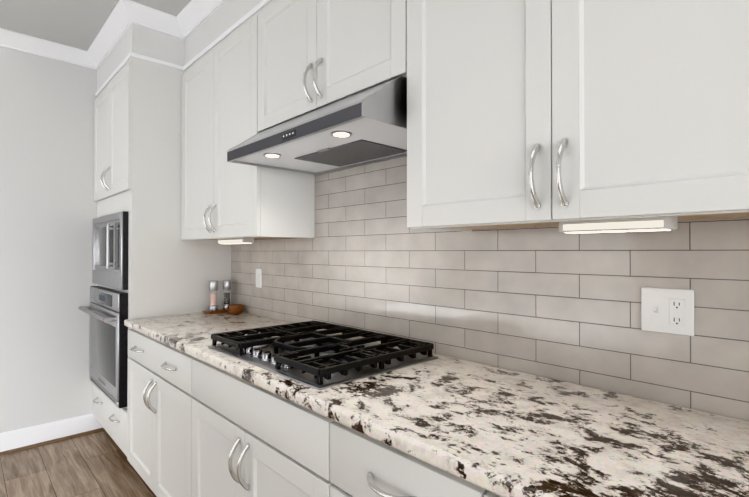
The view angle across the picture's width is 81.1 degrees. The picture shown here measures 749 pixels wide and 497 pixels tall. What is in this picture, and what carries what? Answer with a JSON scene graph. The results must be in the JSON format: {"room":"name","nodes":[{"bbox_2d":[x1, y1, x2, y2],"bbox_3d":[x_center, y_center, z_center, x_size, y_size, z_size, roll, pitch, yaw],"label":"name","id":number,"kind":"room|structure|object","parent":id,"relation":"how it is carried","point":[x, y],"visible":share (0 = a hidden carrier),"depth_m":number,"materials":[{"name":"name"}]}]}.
{"room":"kitchen","nodes":[
{"label":"kitchen","id":0,"kind":"room"},
{"bbox_2d":[0,46,96,432],"bbox_3d":[-3.372,-0.042,2.007,4.800,2.715,0.150,0,-1,-43],"label":"wall","id":1,"kind":"structure","parent":0,"point":[48,209],"depth_m":2.97,"materials":[{"name":"paint"}]},
{"bbox_2d":[0,28,97,69],"bbox_3d":[-3.412,-1.356,1.825,3.898,0.090,0.074,0,-1,-43],"label":"crown molding","id":2,"kind":"structure","parent":1,"relation":"attached to","point":[10,39],"depth_m":2.93,"materials":[{"name":"paint"}]},
{"bbox_2d":[0,413,104,455],"bbox_3d":[-3.411,1.247,1.837,4.002,0.136,0.031,0,-1,-43],"label":"baseboard","id":3,"kind":"structure","parent":1,"relation":"attached to","point":[18,440],"depth_m":2.95,"materials":[{"name":"paint"}]},
{"bbox_2d":[84,0,139,67],"bbox_3d":[-1.682,-1.349,2.777,0.074,0.090,0.884,0,-1,-43],"label":"crown molding","id":4,"kind":"structure","parent":1,"relation":"attached to","point":[126,12],"depth_m":2.71,"materials":[{"name":"paint"}]},
{"bbox_2d":[0,430,156,496],"bbox_3d":[-1.154,1.350,-0.206,5.000,0.100,6.500,0,-1,-43],"label":"floor","id":5,"kind":"structure","parent":0,"point":[97,464],"depth_m":2.59,"materials":[{"name":"brown wood"}]},
{"bbox_2d":[78,56,230,455],"bbox_3d":[-1.532,0.104,3.020,0.727,2.438,0.897,0,-1,-43],"label":"tall cabinet","id":6,"kind":"object","parent":5,"relation":"on","point":[147,261],"visible":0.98,"depth_m":2.66,"materials":[{"name":"paint"}]},
{"bbox_2d":[78,286,127,407],"bbox_3d":[-1.749,0.597,2.824,0.148,0.666,0.780,0,-1,-43],"label":"wall oven","id":7,"kind":"object","parent":6,"relation":"in","point":[108,334],"depth_m":2.67,"materials":[{"name":"silver metal"}]},
{"bbox_2d":[92,211,128,289],"bbox_3d":[-1.732,0.014,2.845,0.100,0.461,0.780,0,-1,-43],"label":"microwave","id":8,"kind":"object","parent":6,"relation":"in","point":[110,239],"depth_m":2.70,"materials":[{"name":"silver metal"}]},
{"bbox_2d":[127,329,194,496],"bbox_3d":[-0.876,0.880,2.357,0.662,0.877,0.958,0,-1,-43],"label":"base cabinet","id":9,"kind":"object","parent":5,"relation":"on","point":[159,418],"visible":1,"depth_m":2.11,"materials":[{"name":"paint"}]},
{"bbox_2d":[124,312,748,496],"bbox_3d":[0.076,0.415,1.367,0.640,0.038,3.708,0,-1,-43],"label":"countertop","id":10,"kind":"structure","parent":9,"relation":"on","point":[502,432],"depth_m":0.98,"materials":[{"name":"stone"}]},
{"bbox_2d":[202,309,227,313],"bbox_3d":[-0.990,0.400,2.806,0.195,0.012,0.095,0,-1,-43],"label":"tray","id":11,"kind":"object","parent":10,"relation":"on","point":[213,312],"visible":0.5,"depth_m":2.75,"materials":[{"name":"brown wood"}]},
{"bbox_2d":[209,281,217,310],"bbox_3d":[-1.020,0.300,2.777,0.055,0.188,0.055,0,-1,-43],"label":"salt grinder","id":12,"kind":"object","parent":11,"relation":"on","point":[213,286],"visible":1,"depth_m":2.76,"materials":[{"name":"pink glass"}]},
{"bbox_2d":[222,280,230,309],"bbox_3d":[-0.956,0.301,2.838,0.055,0.188,0.055,0,-1,-43],"label":"pepper grinder","id":13,"kind":"object","parent":11,"relation":"on","point":[226,284],"visible":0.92,"depth_m":2.82,"materials":[{"name":"black glass"}]},
{"bbox_2d":[227,304,242,313],"bbox_3d":[-0.871,0.380,2.743,0.094,0.052,0.094,0,-1,-43],"label":"bowl","id":14,"kind":"object","parent":10,"relation":"on","point":[235,308],"visible":1,"depth_m":2.71,"materials":[{"name":"brown wood"}]},
{"bbox_2d":[208,321,437,389],"bbox_3d":[-0.223,0.372,1.677,0.530,0.054,0.760,0,-1,-43],"label":"cooktop","id":15,"kind":"object","parent":10,"relation":"in","point":[307,353],"visible":1,"depth_m":1.55,"materials":[{"name":"black metal"}]},
{"bbox_2d":[192,358,334,496],"bbox_3d":[-0.227,0.875,1.669,0.662,0.877,0.928,0,-1,-43],"label":"base cabinet","id":16,"kind":"object","parent":5,"relation":"on","point":[249,439],"visible":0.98,"depth_m":1.43,"materials":[{"name":"paint"}]},
{"bbox_2d":[330,421,488,496],"bbox_3d":[0.250,0.871,1.165,0.662,0.877,0.457,0,-1,-43],"label":"base cabinet","id":17,"kind":"object","parent":5,"relation":"on","point":[362,465],"visible":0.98,"depth_m":0.99,"materials":[{"name":"paint"}]},
{"bbox_2d":[484,491,501,496],"bbox_3d":[0.720,0.868,0.667,0.662,0.877,0.908,0,-1,-43],"label":"base cabinet","id":18,"kind":"object","parent":5,"relation":"on","point":[489,494],"visible":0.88,"depth_m":0.80,"materials":[{"name":"paint"}]},
{"bbox_2d":[0,0,190,50],"bbox_3d":[-1.154,-1.465,-0.186,5.000,0.100,6.500,0,-1,-43],"label":"ceiling","id":19,"kind":"structure","parent":0,"point":[78,24],"depth_m":2.63,"materials":[{"name":"paint"}]},
{"bbox_2d":[97,0,261,90],"bbox_3d":[0.296,-1.268,1.181,0.612,0.275,6.100,0,-1,-43],"label":"soffit","id":20,"kind":"structure","parent":19,"relation":"attached to","point":[210,29],"depth_m":2.60,"materials":[{"name":"paint"}]},
{"bbox_2d":[95,0,270,95],"bbox_3d":[-0.163,-1.130,1.428,0.304,0.020,5.110,0,-1,-43],"label":"trim","id":21,"kind":"structure","parent":20,"relation":"attached to","point":[251,12],"depth_m":2.54,"materials":[{"name":"paint"}]},
{"bbox_2d":[168,0,225,39],"bbox_3d":[0.569,-1.363,0.821,0.074,0.090,5.200,0,-1,-43],"label":"crown molding","id":22,"kind":"structure","parent":19,"relation":"attached to","point":[188,19],"depth_m":2.55,"materials":[{"name":"paint"}]},
{"bbox_3d":[0.573,-0.046,1.434,0.150,2.715,6.500,0,-1,-43],"label":"wall","id":23,"kind":"structure","parent":0,"visible":0},
{"bbox_2d":[181,9,314,243],"bbox_3d":[-0.769,-0.573,2.468,0.366,1.092,0.958,0,-1,-43],"label":"upper cabinet","id":24,"kind":"object","parent":23,"relation":"attached to","point":[223,201],"visible":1,"depth_m":2.25,"materials":[{"name":"paint"}]},
{"bbox_2d":[258,0,406,131],"bbox_3d":[-0.120,-0.830,1.783,0.366,0.587,0.928,0,-1,-43],"label":"upper cabinet","id":25,"kind":"object","parent":23,"relation":"attached to","point":[313,55],"visible":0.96,"depth_m":1.65,"materials":[{"name":"paint"}]},
{"bbox_2d":[227,76,406,174],"bbox_3d":[-0.162,-0.457,1.740,0.483,0.161,0.880,0,-1,-43],"label":"range hood","id":26,"kind":"object","parent":25,"relation":"attached to","point":[366,127],"visible":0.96,"depth_m":1.57,"materials":[{"name":"silver metal"}]},
{"bbox_2d":[231,156,748,420],"bbox_3d":[0.313,-0.061,1.594,0.008,0.992,3.709,0,-1,-43],"label":"tile backsplash","id":27,"kind":"structure","parent":23,"relation":"attached to","point":[551,302],"depth_m":1.42,"materials":[{"name":"beige tile"}]},
{"bbox_2d":[256,269,261,287],"bbox_3d":[-0.703,0.180,2.655,0.010,0.115,0.070,0,-1,-43],"label":"electrical outlet plate","id":28,"kind":"object","parent":27,"relation":"attached to","point":[258,278],"visible":1,"depth_m":2.64,"materials":[{"name":"white plastic"}]},
{"bbox_2d":[641,287,693,335],"bbox_3d":[0.744,0.159,1.117,0.019,0.115,0.116,0,-1,-43],"label":"electrical outlet plate","id":29,"kind":"object","parent":27,"relation":"attached to","point":[667,310],"visible":1,"depth_m":1.12,"materials":[{"name":"white plastic"}]},
{"bbox_2d":[407,0,748,232],"bbox_3d":[0.512,-0.583,1.112,0.366,1.092,0.908,0,-1,-43],"label":"upper cabinet","id":30,"kind":"object","parent":23,"relation":"attached to","point":[585,116],"visible":1,"depth_m":0.97,"materials":[{"name":"paint"}]}
]}

